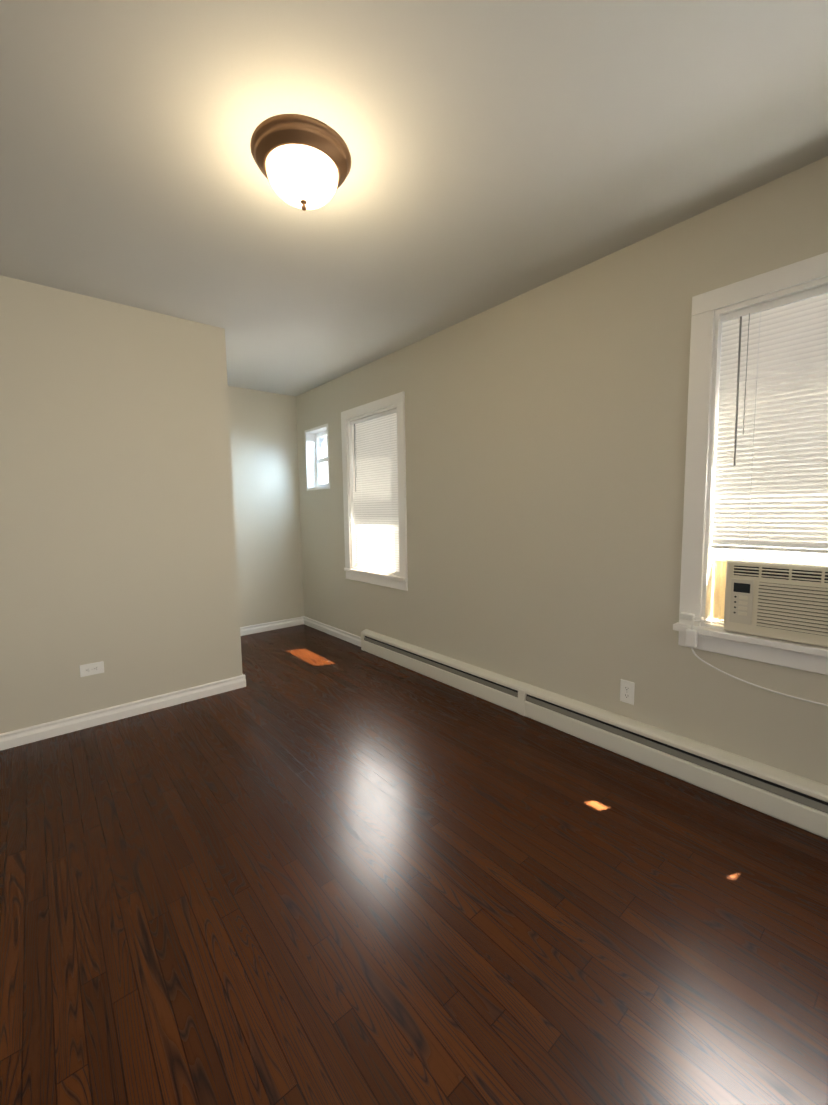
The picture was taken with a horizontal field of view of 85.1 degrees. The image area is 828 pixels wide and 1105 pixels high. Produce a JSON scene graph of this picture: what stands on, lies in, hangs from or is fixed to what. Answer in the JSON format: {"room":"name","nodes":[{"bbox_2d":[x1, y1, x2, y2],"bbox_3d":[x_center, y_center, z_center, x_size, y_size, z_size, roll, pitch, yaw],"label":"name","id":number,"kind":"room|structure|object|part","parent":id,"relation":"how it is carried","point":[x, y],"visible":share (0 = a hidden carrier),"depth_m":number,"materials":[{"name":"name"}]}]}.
{"room":"empty living room","nodes":[
{"label":"empty living room","id":0,"kind":"room"},
{"bbox_2d":[0,275,242,733],"bbox_3d":[-3.028,-0.193,2.630,3.351,2.440,1.602,-5,7,-40],"label":"wall","id":1,"kind":"structure","parent":0,"point":[118,557],"depth_m":2.63,"materials":[{"name":"beige paint"}]},
{"bbox_2d":[79,661,103,676],"bbox_3d":[-1.871,0.678,2.624,0.115,0.070,0.007,-5,7,-40],"label":"electrical outlet","id":2,"kind":"object","parent":1,"relation":"attached to","point":[91,669],"visible":1,"depth_m":2.62,"materials":[{"name":"white plastic"}]},
{"bbox_2d":[85,665,98,672],"bbox_3d":[-1.870,0.678,2.622,0.067,0.033,0.003,-5,7,-40],"label":"receptacle","id":3,"kind":"object","parent":2,"relation":"attached to","point":[88,668],"depth_m":2.62,"materials":[{"name":"white plastic"}]},
{"bbox_2d":[0,674,245,750],"bbox_3d":[-2.472,1.028,2.138,3.337,0.085,0.016,-5,7,-40],"label":"baseboard","id":4,"kind":"structure","parent":1,"relation":"attached to","point":[22,736],"depth_m":2.70,"materials":[{"name":"white wood"}]},
{"bbox_2d":[228,386,303,626],"bbox_3d":[-1.746,-0.395,4.592,1.153,2.440,0.240,-5,7,-40],"label":"wall","id":5,"kind":"structure","parent":0,"point":[264,452],"depth_m":4.62,"materials":[{"name":"beige paint"}]},
{"bbox_2d":[240,616,303,635],"bbox_3d":[-1.644,0.785,4.606,1.080,0.085,0.016,-5,7,-40],"label":"baseboard","id":6,"kind":"structure","parent":5,"relation":"attached to","point":[263,627],"depth_m":4.73,"materials":[{"name":"white wood"}]},
{"bbox_2d":[0,624,827,1104],"bbox_3d":[-0.927,1.198,1.178,4.984,0.120,6.696,-5,7,-40],"label":"floor","id":7,"kind":"structure","parent":0,"point":[308,866],"depth_m":1.38,"materials":[{"name":"brown wood"}]},
{"bbox_2d":[0,0,827,395],"bbox_3d":[-0.965,-1.365,0.938,4.984,0.150,6.696,-5,7,-40],"label":"ceiling","id":8,"kind":"structure","parent":0,"point":[502,150],"depth_m":1.50,"materials":[{"name":"paint"}]},
{"bbox_2d":[250,114,350,210],"bbox_3d":[-0.381,-1.268,1.551,0.334,0.175,0.334,-5,7,-40],"label":"ceiling light","id":9,"kind":"object","parent":8,"relation":"attached to","point":[303,162],"visible":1,"depth_m":1.46,"materials":[{"name":"white glass"}]},
{"bbox_2d":[296,156,827,784],"bbox_3d":[0.867,-0.245,2.579,0.240,2.440,6.696,-5,7,-40],"label":"wall","id":10,"kind":"structure","parent":0,"point":[546,430],"depth_m":2.38,"materials":[{"name":"beige paint"}]},
{"bbox_2d":[304,424,329,490],"bbox_3d":[-0.877,-0.944,4.579,0.244,0.614,0.484,-5,7,-40],"label":"window","id":11,"kind":"structure","parent":10,"relation":"in","point":[318,449],"depth_m":4.69,"materials":[{"name":"white plastic"}]},
{"bbox_3d":[-0.867,-0.945,4.588,0.004,0.492,0.362,-5,7,-40],"label":"window glass","id":12,"kind":"part","parent":11,"relation":"part of","materials":[{"name":"clear glass"}]},
{"bbox_2d":[304,616,360,646],"bbox_3d":[-0.822,0.782,4.508,0.016,0.085,1.226,-5,7,-40],"label":"baseboard","id":13,"kind":"structure","parent":10,"relation":"attached to","point":[354,639],"depth_m":4.47,"materials":[{"name":"white wood"}]},
{"bbox_2d":[341,391,407,577],"bbox_3d":[-0.264,-0.541,3.881,0.257,1.420,0.900,-5,7,-40],"label":"window","id":14,"kind":"structure","parent":10,"relation":"in","point":[398,399],"depth_m":3.82,"materials":[{"name":"white"}]},
{"bbox_2d":[354,424,356,491],"bbox_3d":[-0.516,-0.836,3.991,0.012,0.590,0.035,-5,7,-40],"label":"blind wand","id":15,"kind":"object","parent":14,"relation":"hanging from","point":[354,453],"visible":1,"depth_m":3.99,"materials":[{"name":"grey plastic"}]},
{"bbox_3d":[-0.321,-0.494,3.836,0.028,1.307,0.704,-5,7,-40],"label":"window blind rails","id":16,"kind":"part","parent":14,"relation":"part of","materials":[{"name":"white plastic"}]},
{"bbox_3d":[-0.321,-0.484,3.837,0.009,1.271,0.698,-5,7,-40],"label":"window blind slats","id":17,"kind":"part","parent":14,"relation":"part of","materials":[{"name":"white plastic"}]},
{"bbox_2d":[344,568,407,590],"bbox_3d":[-0.322,0.219,3.894,0.099,0.103,0.900,-5,7,-40],"label":"window sill","id":18,"kind":"structure","parent":10,"relation":"attached to","point":[391,581],"depth_m":3.81,"materials":[{"name":"white wood"}]},
{"bbox_2d":[361,629,827,838],"bbox_3d":[1.156,0.928,2.127,0.065,0.180,4.970,-5,7,-40],"label":"baseboard heater","id":19,"kind":"object","parent":10,"relation":"attached to","point":[801,802],"visible":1,"depth_m":2.17,"materials":[{"name":"beige metal"}]},
{"bbox_2d":[620,679,634,704],"bbox_3d":[1.065,0.697,2.255,0.007,0.115,0.070,-5,7,-40],"label":"electrical outlet","id":20,"kind":"object","parent":10,"relation":"attached to","point":[627,688],"visible":1,"depth_m":2.25,"materials":[{"name":"white plastic"}]},
{"bbox_2d":[623,685,630,698],"bbox_3d":[1.063,0.697,2.254,0.003,0.067,0.033,-5,7,-40],"label":"receptacle","id":21,"kind":"object","parent":20,"relation":"attached to","point":[626,688],"depth_m":2.25,"materials":[{"name":"white plastic"}]},
{"bbox_2d":[673,622,827,674],"bbox_3d":[1.505,0.397,1.716,0.122,0.103,0.924,-5,7,-40],"label":"window sill","id":22,"kind":"structure","parent":10,"relation":"attached to","point":[801,656],"depth_m":1.80,"materials":[{"name":"white wood"}]},
{"bbox_2d":[679,252,827,629],"bbox_3d":[1.572,-0.360,1.712,0.257,1.410,0.900,-5,7,-40],"label":"window","id":23,"kind":"structure","parent":10,"relation":"in","point":[778,556],"depth_m":1.80,"materials":[{"name":"white plastic"}]},
{"bbox_2d":[733,313,749,465],"bbox_3d":[1.320,-0.650,1.822,0.012,0.590,0.035,-5,7,-40],"label":"blind wand","id":24,"kind":"object","parent":23,"relation":"hanging from","point":[738,372],"visible":0.86,"depth_m":1.82,"materials":[{"name":"grey plastic"}]},
{"bbox_3d":[1.512,-0.478,1.651,0.028,0.964,0.704,-5,7,-40],"label":"window blind rails","id":25,"kind":"part","parent":23,"relation":"part of","materials":[{"name":"white plastic"}]},
{"bbox_2d":[712,557,827,646],"bbox_3d":[1.640,0.152,1.811,0.460,0.354,0.700,-5,7,-40],"label":"air conditioner unit","id":26,"kind":"object","parent":23,"relation":"in","point":[785,600],"visible":1,"depth_m":1.75,"materials":[{"name":"beige plastic"}]},
{"bbox_2d":[679,612,827,705],"bbox_3d":[1.655,0.451,1.467,0.075,0.275,1.460,-5,7,-40],"label":"power cord","id":27,"kind":"object","parent":26,"relation":"attached to","point":[691,640],"visible":0.98,"depth_m":1.94,"materials":[{"name":"white plastic"}]},
{"bbox_2d":[731,565,827,582],"bbox_3d":[1.425,0.084,1.708,0.007,0.044,0.378,-5,7,-40],"label":"vent","id":28,"kind":"object","parent":26,"relation":"attached to","point":[753,573],"depth_m":1.73,"materials":[{"name":"beige plastic"}]},
{"bbox_2d":[754,580,827,637],"bbox_3d":[1.455,0.212,1.685,0.007,0.189,0.292,-5,7,-40],"label":"grille","id":29,"kind":"object","parent":26,"relation":"attached to","point":[791,608],"depth_m":1.71,"materials":[{"name":"beige plastic"}]},
{"bbox_3d":[1.512,-0.472,1.652,0.009,0.920,0.698,-5,7,-40],"label":"window blind slats","id":30,"kind":"part","parent":23,"relation":"part of","materials":[{"name":"white plastic"}]}
]}

